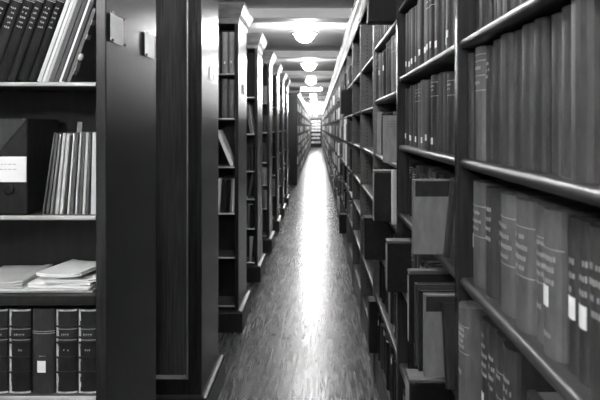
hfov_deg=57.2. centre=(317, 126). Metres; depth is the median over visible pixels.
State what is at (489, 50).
book
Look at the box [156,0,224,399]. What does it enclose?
bookshelf
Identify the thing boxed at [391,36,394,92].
book
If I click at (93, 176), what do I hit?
pamphlet
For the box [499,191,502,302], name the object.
book
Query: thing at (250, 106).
pamphlet
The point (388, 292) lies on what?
book
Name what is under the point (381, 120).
book
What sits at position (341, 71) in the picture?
bookcase
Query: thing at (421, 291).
folder
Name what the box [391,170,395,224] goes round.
book
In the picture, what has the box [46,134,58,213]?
pamphlet
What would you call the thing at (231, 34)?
book
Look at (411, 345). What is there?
book
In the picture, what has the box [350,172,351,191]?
book
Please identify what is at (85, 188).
pamphlet
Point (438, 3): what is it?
book
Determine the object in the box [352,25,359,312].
bookcase
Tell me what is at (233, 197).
pamphlet
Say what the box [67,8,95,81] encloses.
journal
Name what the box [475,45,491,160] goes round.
book
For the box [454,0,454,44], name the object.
book
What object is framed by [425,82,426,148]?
book
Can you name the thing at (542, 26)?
book
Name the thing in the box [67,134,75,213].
pamphlet
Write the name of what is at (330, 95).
bookcase
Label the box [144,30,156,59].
note
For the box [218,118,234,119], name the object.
shelf
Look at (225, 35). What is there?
book
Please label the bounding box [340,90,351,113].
box
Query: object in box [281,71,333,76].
trim
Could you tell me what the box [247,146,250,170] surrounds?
book
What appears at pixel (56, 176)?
pamphlet
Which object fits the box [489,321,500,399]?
book
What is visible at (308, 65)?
ceiling lamp
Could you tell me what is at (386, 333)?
book
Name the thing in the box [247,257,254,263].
shelf
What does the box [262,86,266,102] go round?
book
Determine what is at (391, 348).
book
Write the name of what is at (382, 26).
book
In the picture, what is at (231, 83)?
book
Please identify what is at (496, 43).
book
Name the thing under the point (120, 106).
bookshelf
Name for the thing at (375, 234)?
box
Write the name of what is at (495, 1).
book
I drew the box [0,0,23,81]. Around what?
book
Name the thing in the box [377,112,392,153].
book
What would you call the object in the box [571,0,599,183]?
book
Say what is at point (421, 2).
book
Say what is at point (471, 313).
book
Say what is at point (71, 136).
pamphlet
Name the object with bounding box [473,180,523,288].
book
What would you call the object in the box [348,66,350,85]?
book
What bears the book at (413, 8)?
on the bookcase at (444, 61)
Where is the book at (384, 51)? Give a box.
[383,50,385,95]
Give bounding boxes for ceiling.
[218,0,354,102]
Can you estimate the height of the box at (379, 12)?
0.300 m
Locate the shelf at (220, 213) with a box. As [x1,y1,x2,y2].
[218,211,234,214]
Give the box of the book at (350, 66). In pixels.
[350,66,351,83]
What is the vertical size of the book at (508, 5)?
0.272 m
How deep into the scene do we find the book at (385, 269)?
3.21 m
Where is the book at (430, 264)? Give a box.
[429,263,442,265]
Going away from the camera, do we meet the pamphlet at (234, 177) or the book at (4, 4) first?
the book at (4, 4)
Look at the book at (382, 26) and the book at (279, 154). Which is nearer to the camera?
the book at (382, 26)
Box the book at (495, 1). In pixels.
[494,0,496,19]
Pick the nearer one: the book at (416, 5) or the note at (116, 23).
the note at (116, 23)
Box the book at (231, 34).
[229,32,234,72]
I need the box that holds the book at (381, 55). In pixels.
[380,55,381,97]
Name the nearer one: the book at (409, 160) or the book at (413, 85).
the book at (413, 85)
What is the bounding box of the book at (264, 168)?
[263,167,266,184]
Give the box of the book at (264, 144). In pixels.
[263,143,266,161]
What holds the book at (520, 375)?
on the bookcase at (569, 386)
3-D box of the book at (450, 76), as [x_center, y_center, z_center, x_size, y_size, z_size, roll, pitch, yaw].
[0.489,-0.040,1.627,0.208,0.238,0.061,0,0,0]
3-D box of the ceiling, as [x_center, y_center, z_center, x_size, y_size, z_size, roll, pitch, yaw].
[-1.025,-1.120,21.500,3.550,0.080,46.200,0,0,0]
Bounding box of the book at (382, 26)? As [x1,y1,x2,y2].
[381,25,383,38]
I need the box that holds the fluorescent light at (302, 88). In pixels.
[300,87,322,90]
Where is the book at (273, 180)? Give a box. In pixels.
[272,178,274,194]
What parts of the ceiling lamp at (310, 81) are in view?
lamp shade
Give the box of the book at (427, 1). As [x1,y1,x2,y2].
[426,0,429,60]
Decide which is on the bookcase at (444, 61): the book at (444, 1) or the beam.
the book at (444, 1)
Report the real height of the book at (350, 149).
0.225 m
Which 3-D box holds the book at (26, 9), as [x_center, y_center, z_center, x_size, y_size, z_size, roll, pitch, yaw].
[-0.887,-0.287,1.732,0.139,0.308,0.207,0,0,0]
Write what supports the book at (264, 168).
on the bookshelf at (269, 58)
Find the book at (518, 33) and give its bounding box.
[515,29,521,167]
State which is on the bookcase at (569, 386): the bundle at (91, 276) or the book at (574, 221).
the book at (574, 221)
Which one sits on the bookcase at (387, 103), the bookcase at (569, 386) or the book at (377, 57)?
the book at (377, 57)
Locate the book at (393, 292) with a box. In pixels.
[393,292,393,329]
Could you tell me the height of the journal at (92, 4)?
0.263 m
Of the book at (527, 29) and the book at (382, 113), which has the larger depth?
the book at (382, 113)
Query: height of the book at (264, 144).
0.243 m
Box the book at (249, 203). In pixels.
[247,202,251,227]
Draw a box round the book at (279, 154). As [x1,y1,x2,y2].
[279,154,280,168]
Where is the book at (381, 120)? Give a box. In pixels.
[381,120,381,154]
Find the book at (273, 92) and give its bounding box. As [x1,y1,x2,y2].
[272,91,274,106]
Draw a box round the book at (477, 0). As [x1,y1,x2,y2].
[477,0,478,30]
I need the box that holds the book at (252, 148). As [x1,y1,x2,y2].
[250,146,254,170]
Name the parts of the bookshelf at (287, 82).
panel, panel, cornice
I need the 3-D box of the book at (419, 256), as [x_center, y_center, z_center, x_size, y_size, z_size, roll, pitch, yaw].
[0.491,0.585,2.133,0.207,0.210,0.062,0,0,0]
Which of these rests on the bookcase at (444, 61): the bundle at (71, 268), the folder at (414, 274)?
the folder at (414, 274)
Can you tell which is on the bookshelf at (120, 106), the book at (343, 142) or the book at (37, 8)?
the book at (37, 8)
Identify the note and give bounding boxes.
[109,11,125,46]
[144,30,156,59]
[210,66,212,80]
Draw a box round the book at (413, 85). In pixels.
[413,85,414,146]
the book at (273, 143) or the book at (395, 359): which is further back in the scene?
the book at (273, 143)
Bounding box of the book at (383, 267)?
[382,263,384,303]
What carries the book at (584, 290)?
on the bookcase at (569, 386)
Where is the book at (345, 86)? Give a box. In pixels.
[344,73,346,89]
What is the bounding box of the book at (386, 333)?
[385,332,387,378]
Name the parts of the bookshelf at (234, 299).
panel, cornice, panel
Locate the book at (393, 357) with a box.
[391,353,395,399]
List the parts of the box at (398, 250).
lid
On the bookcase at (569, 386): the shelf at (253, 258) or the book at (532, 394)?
the book at (532, 394)
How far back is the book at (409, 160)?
2.38 m
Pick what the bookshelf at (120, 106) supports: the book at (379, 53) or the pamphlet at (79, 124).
the pamphlet at (79, 124)
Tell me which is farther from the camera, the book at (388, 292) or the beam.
the beam
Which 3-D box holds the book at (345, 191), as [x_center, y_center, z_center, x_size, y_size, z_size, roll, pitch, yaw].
[0.457,0.936,7.054,0.210,0.217,0.084,0,0,0]
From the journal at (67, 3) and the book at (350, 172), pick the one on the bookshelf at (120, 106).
the journal at (67, 3)
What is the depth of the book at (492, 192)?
1.22 m
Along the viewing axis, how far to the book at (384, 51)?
3.03 m
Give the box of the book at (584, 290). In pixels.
[579,219,599,387]
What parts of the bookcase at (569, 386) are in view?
shelf, shelf, shelf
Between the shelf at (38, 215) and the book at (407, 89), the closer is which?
the shelf at (38, 215)
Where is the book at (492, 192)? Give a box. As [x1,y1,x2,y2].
[486,186,541,298]
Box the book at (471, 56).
[468,53,474,158]
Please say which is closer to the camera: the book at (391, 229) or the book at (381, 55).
the book at (391, 229)
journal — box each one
[37,0,70,81]
[42,0,74,81]
[46,0,77,81]
[49,0,82,81]
[55,0,87,81]
[59,0,89,81]
[62,0,95,81]
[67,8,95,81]
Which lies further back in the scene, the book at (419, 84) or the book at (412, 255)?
the book at (412, 255)
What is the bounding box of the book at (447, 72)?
[443,71,454,152]
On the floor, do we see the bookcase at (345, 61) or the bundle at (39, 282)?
the bookcase at (345, 61)
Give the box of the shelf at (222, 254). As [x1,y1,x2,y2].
[218,250,234,258]
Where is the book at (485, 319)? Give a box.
[481,316,492,399]
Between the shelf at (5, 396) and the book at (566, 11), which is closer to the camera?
the book at (566, 11)
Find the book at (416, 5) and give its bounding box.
[415,5,416,67]
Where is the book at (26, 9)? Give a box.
[0,0,35,81]
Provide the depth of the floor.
4.52 m
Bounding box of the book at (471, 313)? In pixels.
[458,301,487,399]
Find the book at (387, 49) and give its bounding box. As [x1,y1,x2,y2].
[386,48,388,94]
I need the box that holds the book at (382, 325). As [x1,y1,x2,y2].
[380,323,384,369]
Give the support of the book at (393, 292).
on the bookcase at (387, 103)
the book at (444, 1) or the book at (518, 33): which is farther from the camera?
the book at (444, 1)
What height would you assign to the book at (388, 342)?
0.251 m
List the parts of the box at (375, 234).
lid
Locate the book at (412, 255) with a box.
[411,249,413,267]
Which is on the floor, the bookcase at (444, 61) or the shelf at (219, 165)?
the bookcase at (444, 61)
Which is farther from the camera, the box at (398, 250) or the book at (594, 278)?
the box at (398, 250)
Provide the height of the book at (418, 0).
0.264 m
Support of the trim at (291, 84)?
attached to the ceiling
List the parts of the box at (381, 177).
lid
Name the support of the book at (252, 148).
on the bookshelf at (256, 42)
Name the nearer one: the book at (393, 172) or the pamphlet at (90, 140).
the pamphlet at (90, 140)
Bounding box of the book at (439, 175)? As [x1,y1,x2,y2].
[437,173,454,178]
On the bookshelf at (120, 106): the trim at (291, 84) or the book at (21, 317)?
the book at (21, 317)
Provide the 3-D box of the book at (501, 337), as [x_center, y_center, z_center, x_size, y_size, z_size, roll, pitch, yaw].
[0.488,0.567,1.179,0.205,0.245,0.050,0,0,0]
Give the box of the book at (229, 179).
[226,177,231,212]
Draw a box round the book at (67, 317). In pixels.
[56,306,80,393]
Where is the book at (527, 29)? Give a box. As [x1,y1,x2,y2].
[522,23,533,170]
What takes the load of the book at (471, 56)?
on the bookcase at (569, 386)
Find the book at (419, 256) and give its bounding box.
[417,254,436,267]
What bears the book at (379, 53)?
on the bookcase at (387, 103)
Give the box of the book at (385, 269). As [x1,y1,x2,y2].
[385,269,385,305]
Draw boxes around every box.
[0,118,58,214]
[339,213,346,233]
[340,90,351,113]
[363,215,389,259]
[367,0,395,24]
[368,297,379,352]
[373,169,395,221]
[386,238,411,291]
[405,369,454,399]
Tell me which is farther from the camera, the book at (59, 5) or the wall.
the wall
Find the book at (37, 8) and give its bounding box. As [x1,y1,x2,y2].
[8,0,44,81]
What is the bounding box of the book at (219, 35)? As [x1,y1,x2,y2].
[218,34,221,72]
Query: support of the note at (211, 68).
attached to the bookshelf at (189, 366)
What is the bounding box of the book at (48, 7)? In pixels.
[17,0,56,81]
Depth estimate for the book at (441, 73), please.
1.74 m
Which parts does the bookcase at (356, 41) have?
shelf, shelf, shelf, shelf, shelf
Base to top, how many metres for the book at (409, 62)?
0.270 m
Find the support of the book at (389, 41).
on the bookcase at (387, 103)
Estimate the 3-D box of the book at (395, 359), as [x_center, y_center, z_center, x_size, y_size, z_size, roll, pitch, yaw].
[0.469,1.255,2.627,0.204,0.270,0.050,0,0,0]
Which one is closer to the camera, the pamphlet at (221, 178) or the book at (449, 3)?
the book at (449, 3)
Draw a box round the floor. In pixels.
[218,147,378,399]
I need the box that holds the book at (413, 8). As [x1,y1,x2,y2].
[411,7,414,69]
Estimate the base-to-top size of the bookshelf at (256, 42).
2.568 m
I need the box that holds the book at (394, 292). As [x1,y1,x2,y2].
[394,292,395,337]
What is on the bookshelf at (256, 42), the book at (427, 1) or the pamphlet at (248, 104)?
the pamphlet at (248, 104)
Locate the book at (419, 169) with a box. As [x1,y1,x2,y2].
[416,166,427,178]
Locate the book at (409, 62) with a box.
[408,9,410,71]
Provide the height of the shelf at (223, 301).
0.014 m
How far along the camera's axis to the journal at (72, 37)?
1.64 m
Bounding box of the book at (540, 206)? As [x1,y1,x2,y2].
[537,203,594,344]
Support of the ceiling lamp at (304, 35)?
attached to the ceiling
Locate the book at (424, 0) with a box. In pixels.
[424,0,425,62]
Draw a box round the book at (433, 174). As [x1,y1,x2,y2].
[429,171,454,178]
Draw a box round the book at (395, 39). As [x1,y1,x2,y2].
[395,39,395,90]
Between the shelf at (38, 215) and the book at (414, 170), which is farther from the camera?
the book at (414, 170)
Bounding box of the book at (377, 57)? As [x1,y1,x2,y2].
[376,56,378,99]
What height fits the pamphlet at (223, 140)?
0.287 m
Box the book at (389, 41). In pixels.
[389,41,389,93]
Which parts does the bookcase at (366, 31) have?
shelf, shelf, shelf, shelf, shelf, shelf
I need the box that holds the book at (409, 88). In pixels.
[409,88,409,145]
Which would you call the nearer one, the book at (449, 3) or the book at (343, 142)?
the book at (449, 3)
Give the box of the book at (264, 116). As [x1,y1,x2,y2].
[263,115,266,131]
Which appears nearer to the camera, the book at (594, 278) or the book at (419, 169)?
the book at (594, 278)
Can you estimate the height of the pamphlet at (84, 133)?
0.245 m
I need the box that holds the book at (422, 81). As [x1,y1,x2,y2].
[421,80,427,148]
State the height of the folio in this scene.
0.222 m
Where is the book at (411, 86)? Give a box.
[410,85,412,145]
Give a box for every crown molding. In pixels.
[297,92,310,114]
[321,0,366,114]
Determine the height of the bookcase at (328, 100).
2.540 m
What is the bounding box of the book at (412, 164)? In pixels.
[409,162,452,215]
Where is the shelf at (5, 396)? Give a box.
[0,391,95,399]
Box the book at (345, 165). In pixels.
[345,165,346,182]
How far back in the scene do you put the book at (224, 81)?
4.32 m
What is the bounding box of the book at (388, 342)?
[386,339,390,390]
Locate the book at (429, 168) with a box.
[427,166,454,175]
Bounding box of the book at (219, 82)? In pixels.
[218,81,221,117]
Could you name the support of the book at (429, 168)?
on the bookcase at (444, 61)
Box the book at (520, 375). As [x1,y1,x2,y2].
[503,339,553,399]
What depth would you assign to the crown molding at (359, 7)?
5.59 m
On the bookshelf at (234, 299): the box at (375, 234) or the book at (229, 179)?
the book at (229, 179)
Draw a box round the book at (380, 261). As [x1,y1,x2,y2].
[379,260,381,297]
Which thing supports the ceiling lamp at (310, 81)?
attached to the ceiling
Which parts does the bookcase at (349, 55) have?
shelf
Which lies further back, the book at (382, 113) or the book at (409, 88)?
the book at (382, 113)
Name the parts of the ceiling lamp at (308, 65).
lamp shade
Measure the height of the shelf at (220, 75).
0.014 m
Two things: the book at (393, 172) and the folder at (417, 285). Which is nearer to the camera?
the folder at (417, 285)
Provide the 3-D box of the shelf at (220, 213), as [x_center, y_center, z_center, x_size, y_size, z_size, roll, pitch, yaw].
[-1.464,0.682,4.560,1.630,0.014,0.500,0,0,0]
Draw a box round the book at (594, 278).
[589,224,599,399]
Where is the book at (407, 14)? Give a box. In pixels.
[405,13,408,72]
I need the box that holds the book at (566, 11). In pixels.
[562,5,570,178]
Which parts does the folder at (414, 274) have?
lid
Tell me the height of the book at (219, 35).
0.310 m
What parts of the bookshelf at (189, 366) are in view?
panel, moulding, frame, panel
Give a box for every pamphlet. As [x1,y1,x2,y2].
[42,132,76,213]
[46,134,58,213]
[50,134,62,213]
[55,133,69,213]
[60,133,75,213]
[64,135,72,213]
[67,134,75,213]
[71,122,81,213]
[75,132,82,213]
[79,132,85,213]
[82,132,90,213]
[87,132,91,213]
[91,132,95,213]
[218,130,234,165]
[218,177,224,212]
[230,177,234,212]
[232,178,234,212]
[247,102,251,133]
[249,105,254,133]
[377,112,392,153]
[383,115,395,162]
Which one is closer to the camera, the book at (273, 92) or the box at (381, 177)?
the box at (381, 177)
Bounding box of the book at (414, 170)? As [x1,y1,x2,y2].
[413,169,415,178]
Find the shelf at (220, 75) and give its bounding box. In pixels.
[218,73,234,77]
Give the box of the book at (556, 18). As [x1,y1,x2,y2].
[552,12,561,175]
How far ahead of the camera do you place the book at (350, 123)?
6.11 m
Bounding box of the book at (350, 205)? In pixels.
[350,205,351,220]
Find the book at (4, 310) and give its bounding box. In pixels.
[0,306,12,393]
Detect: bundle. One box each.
[0,264,52,287]
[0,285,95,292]
[28,276,95,287]
[36,259,95,277]
[44,270,95,282]
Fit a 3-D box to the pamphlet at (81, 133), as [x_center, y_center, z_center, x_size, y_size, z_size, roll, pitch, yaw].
[-0.710,0.137,1.728,0.021,0.245,0.191,0,0,0]
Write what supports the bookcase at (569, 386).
on the floor
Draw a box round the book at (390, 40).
[390,40,390,92]
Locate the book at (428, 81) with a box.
[427,80,430,149]
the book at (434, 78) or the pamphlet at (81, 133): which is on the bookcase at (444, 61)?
the book at (434, 78)
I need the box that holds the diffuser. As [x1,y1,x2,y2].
[301,88,321,90]
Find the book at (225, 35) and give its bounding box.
[222,32,228,72]
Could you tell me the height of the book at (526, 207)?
0.243 m
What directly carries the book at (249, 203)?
on the bookshelf at (256, 42)
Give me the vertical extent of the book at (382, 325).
0.246 m
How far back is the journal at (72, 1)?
1.64 m
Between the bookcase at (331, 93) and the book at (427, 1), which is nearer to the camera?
the book at (427, 1)
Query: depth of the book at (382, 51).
3.17 m
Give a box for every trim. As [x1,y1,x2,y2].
[273,51,339,58]
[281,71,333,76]
[288,90,327,93]
[289,83,329,86]
[302,96,325,98]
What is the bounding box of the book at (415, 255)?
[414,254,416,267]
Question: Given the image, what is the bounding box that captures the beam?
[248,8,351,22]
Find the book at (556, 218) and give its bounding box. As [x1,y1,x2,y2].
[543,206,599,363]
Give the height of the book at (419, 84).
0.246 m
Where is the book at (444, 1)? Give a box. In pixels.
[443,0,445,50]
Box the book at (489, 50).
[486,45,492,161]
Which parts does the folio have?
panel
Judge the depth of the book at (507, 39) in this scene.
1.11 m
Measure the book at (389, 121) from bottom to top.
0.222 m
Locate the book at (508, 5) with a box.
[503,0,519,14]
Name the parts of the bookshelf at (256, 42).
panel, cornice, panel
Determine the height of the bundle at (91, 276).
0.011 m
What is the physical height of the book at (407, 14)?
0.270 m
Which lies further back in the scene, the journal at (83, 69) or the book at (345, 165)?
the book at (345, 165)
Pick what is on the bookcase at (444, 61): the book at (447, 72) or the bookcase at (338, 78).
the book at (447, 72)
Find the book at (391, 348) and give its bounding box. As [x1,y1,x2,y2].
[390,345,393,398]
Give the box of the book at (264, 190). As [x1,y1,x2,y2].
[263,189,266,207]
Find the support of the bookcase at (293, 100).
on the floor
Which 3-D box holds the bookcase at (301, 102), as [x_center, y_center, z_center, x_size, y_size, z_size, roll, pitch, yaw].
[-0.715,0.330,18.873,0.321,2.540,1.044,0,0,0]
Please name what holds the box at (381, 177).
on the bookcase at (387, 103)
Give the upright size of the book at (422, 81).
0.252 m
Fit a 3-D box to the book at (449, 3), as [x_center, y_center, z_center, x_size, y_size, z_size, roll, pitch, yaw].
[0.489,-0.357,1.647,0.206,0.269,0.055,0,0,0]
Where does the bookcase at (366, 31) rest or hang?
on the floor
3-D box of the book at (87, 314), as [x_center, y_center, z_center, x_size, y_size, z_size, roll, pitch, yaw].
[-0.681,0.664,1.728,0.060,0.250,0.207,0,0,0]
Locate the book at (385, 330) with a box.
[384,326,386,372]
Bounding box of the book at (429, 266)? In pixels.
[429,266,444,267]
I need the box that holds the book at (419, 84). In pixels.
[418,83,420,147]
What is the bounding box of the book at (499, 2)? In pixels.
[497,0,502,18]
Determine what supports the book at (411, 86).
on the bookcase at (444, 61)
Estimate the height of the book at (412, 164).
0.229 m
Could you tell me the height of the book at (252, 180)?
0.251 m
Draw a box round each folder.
[407,268,454,342]
[414,282,454,365]
[418,288,454,370]
[423,293,454,376]
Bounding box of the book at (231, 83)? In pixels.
[228,80,234,117]
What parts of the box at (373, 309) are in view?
lid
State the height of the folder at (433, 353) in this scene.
0.226 m
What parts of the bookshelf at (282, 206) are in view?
panel, panel, cornice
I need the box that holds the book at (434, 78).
[431,74,438,150]
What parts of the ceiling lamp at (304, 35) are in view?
lamp shade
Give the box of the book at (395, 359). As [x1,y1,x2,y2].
[394,359,395,399]
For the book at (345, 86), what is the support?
on the bookcase at (345, 61)
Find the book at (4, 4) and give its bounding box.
[0,0,10,29]
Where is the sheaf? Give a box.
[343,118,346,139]
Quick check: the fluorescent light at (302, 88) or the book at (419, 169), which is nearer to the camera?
the book at (419, 169)
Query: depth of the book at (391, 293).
2.92 m
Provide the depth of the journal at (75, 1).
1.64 m
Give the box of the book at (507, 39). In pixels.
[501,32,514,166]
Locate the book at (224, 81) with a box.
[222,79,227,117]
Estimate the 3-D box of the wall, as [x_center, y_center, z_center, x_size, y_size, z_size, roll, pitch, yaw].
[-1.050,0.260,44.630,3.620,2.680,0.060,0,0,0]
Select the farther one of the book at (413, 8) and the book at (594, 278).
the book at (413, 8)
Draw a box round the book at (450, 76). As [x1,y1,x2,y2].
[447,72,454,153]
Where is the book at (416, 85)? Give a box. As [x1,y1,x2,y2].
[415,84,417,146]
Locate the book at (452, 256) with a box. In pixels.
[450,215,454,265]
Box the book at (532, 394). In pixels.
[527,389,563,399]
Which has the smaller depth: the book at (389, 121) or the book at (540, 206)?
the book at (540, 206)
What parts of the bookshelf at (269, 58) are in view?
panel, panel, cornice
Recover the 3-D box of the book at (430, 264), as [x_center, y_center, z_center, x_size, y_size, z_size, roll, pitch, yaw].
[0.497,0.589,1.953,0.205,0.201,0.052,0,0,0]
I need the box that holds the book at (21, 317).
[9,306,34,393]
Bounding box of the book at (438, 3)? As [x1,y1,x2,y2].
[435,0,442,55]
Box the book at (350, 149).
[350,149,351,169]
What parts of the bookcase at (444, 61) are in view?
shelf, shelf, shelf, shelf, shelf, shelf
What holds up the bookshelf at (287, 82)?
on the floor
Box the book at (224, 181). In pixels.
[221,177,230,212]
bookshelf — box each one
[0,0,155,399]
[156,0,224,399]
[218,2,253,332]
[247,33,267,282]
[262,51,276,251]
[272,64,282,231]
[279,72,287,216]
[284,79,290,205]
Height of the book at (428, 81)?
0.239 m
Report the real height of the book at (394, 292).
0.218 m
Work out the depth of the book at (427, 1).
1.92 m
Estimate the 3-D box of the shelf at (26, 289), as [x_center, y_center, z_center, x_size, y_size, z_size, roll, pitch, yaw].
[-0.820,0.484,1.728,0.298,0.014,0.207,0,0,-1]
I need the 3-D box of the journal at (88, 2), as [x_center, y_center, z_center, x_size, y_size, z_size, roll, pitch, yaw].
[-0.716,-0.270,1.736,0.105,0.276,0.201,0,0,0]
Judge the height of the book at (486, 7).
0.266 m
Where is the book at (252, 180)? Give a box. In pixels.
[248,173,254,198]
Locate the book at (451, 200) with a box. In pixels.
[443,178,454,257]
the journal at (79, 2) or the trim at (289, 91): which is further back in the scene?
the trim at (289, 91)
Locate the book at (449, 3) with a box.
[446,0,453,48]
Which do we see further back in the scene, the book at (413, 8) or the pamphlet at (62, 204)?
the book at (413, 8)
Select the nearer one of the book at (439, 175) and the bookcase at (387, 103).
the book at (439, 175)
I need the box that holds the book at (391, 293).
[390,292,392,323]
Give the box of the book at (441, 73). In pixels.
[439,72,442,151]
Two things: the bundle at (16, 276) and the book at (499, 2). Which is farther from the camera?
the bundle at (16, 276)
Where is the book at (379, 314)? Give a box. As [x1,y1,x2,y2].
[378,313,381,360]
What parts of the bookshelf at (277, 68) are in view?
panel, panel, cornice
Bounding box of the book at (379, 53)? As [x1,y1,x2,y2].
[379,53,381,97]
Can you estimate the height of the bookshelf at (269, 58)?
2.568 m
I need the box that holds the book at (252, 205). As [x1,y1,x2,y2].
[250,202,254,227]
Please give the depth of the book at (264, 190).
7.09 m
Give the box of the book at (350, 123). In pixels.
[349,122,351,141]
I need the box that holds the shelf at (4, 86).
[0,82,95,91]
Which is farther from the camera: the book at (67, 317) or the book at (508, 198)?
the book at (67, 317)
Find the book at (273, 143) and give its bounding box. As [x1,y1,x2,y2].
[272,142,274,156]
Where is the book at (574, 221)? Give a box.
[568,216,599,376]
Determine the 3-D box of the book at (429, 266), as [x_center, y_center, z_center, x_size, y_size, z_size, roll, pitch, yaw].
[0.487,0.587,1.901,0.203,0.205,0.045,0,0,0]
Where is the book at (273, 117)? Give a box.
[272,116,274,131]
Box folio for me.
[412,179,449,253]
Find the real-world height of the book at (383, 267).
0.237 m
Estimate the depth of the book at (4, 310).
1.63 m
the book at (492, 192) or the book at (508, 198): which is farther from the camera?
the book at (492, 192)
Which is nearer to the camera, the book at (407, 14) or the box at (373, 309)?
the book at (407, 14)
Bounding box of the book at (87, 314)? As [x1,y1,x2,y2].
[78,305,95,393]
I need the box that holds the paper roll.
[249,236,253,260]
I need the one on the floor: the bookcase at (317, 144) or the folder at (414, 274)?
the bookcase at (317, 144)
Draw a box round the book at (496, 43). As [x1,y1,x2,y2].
[493,39,500,163]
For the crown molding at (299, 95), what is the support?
attached to the bookcase at (293, 100)
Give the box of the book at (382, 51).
[382,51,383,96]
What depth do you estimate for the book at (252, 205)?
5.71 m
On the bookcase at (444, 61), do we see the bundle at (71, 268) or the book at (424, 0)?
the book at (424, 0)
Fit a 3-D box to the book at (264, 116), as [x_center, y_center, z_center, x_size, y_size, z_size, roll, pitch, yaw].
[-0.679,-0.043,7.188,0.052,0.225,0.205,0,0,0]
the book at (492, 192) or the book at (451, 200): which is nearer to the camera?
the book at (492, 192)
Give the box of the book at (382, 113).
[382,113,386,154]
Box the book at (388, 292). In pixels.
[388,292,389,320]
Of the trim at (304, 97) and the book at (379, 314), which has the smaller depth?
the book at (379, 314)
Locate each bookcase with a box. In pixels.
[288,93,298,184]
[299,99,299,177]
[300,101,300,174]
[301,102,301,171]
[311,118,321,146]
[328,100,328,175]
[330,95,330,185]
[331,93,331,189]
[332,88,333,197]
[334,85,334,201]
[335,81,336,210]
[337,73,339,219]
[340,66,342,237]
[343,56,346,254]
[347,44,351,276]
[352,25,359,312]
[360,8,372,369]
[373,20,395,399]
[396,0,454,399]
[455,0,599,399]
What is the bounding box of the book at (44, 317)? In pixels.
[32,306,58,393]
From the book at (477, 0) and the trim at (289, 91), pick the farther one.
the trim at (289, 91)
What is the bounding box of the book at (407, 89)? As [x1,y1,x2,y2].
[405,88,408,144]
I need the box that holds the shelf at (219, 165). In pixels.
[218,164,234,167]
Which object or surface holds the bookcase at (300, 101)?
on the floor
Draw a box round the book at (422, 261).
[420,259,439,267]
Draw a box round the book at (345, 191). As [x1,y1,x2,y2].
[345,191,346,208]
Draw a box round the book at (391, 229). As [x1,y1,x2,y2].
[390,226,393,237]
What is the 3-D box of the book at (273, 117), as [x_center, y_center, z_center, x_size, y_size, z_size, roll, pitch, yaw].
[-0.678,-0.050,8.548,0.049,0.239,0.204,0,0,0]
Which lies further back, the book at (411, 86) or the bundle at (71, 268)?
the book at (411, 86)
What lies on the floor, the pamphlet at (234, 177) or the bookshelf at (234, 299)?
the bookshelf at (234, 299)
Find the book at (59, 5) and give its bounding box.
[29,0,65,81]
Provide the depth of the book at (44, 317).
1.63 m
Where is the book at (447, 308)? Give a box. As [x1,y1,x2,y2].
[441,302,454,389]
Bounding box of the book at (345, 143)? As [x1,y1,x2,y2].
[345,143,346,164]
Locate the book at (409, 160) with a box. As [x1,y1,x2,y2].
[409,160,438,213]
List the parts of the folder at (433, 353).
panel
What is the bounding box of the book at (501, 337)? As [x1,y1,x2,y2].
[496,330,508,399]
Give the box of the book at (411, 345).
[409,343,413,368]
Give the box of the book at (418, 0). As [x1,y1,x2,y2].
[417,0,418,66]
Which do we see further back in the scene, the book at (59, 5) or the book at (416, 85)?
the book at (416, 85)
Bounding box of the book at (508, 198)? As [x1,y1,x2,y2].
[501,191,562,318]
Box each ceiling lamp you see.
[291,23,318,42]
[299,59,317,70]
[304,77,317,84]
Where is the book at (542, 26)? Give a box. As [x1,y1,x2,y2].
[534,16,551,172]
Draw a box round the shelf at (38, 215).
[0,210,95,219]
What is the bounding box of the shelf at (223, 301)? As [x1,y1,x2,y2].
[218,296,234,306]
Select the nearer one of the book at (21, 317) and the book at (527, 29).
the book at (527, 29)
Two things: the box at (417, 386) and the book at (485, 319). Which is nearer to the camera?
the book at (485, 319)
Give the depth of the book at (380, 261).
3.36 m
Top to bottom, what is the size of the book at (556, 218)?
0.243 m
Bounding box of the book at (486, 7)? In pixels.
[479,0,493,28]
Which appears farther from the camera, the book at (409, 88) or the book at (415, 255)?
the book at (409, 88)
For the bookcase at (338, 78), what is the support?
on the floor
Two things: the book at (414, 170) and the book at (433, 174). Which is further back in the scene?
the book at (414, 170)
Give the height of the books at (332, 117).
2.064 m
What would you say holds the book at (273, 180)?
on the bookshelf at (277, 68)
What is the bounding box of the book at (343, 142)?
[343,142,346,162]
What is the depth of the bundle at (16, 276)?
1.72 m
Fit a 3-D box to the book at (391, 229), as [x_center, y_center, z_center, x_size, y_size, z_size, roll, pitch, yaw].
[0.486,0.621,2.894,0.203,0.226,0.048,0,0,0]
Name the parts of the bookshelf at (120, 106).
panel, panel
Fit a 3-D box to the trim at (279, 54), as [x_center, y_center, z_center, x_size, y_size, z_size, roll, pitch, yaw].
[-1.050,-1.035,7.920,3.500,0.090,0.240,0,0,0]
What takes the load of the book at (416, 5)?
on the bookcase at (444, 61)
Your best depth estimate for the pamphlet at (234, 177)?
4.33 m
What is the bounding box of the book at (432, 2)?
[429,0,434,58]
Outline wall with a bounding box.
[310,114,321,146]
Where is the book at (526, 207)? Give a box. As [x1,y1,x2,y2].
[516,197,583,335]
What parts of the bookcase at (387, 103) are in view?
shelf, shelf, shelf, shelf, shelf, shelf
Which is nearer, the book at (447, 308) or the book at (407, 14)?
the book at (447, 308)
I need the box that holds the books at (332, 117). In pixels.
[297,86,339,212]
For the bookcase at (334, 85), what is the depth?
11.84 m
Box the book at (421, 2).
[418,0,423,65]

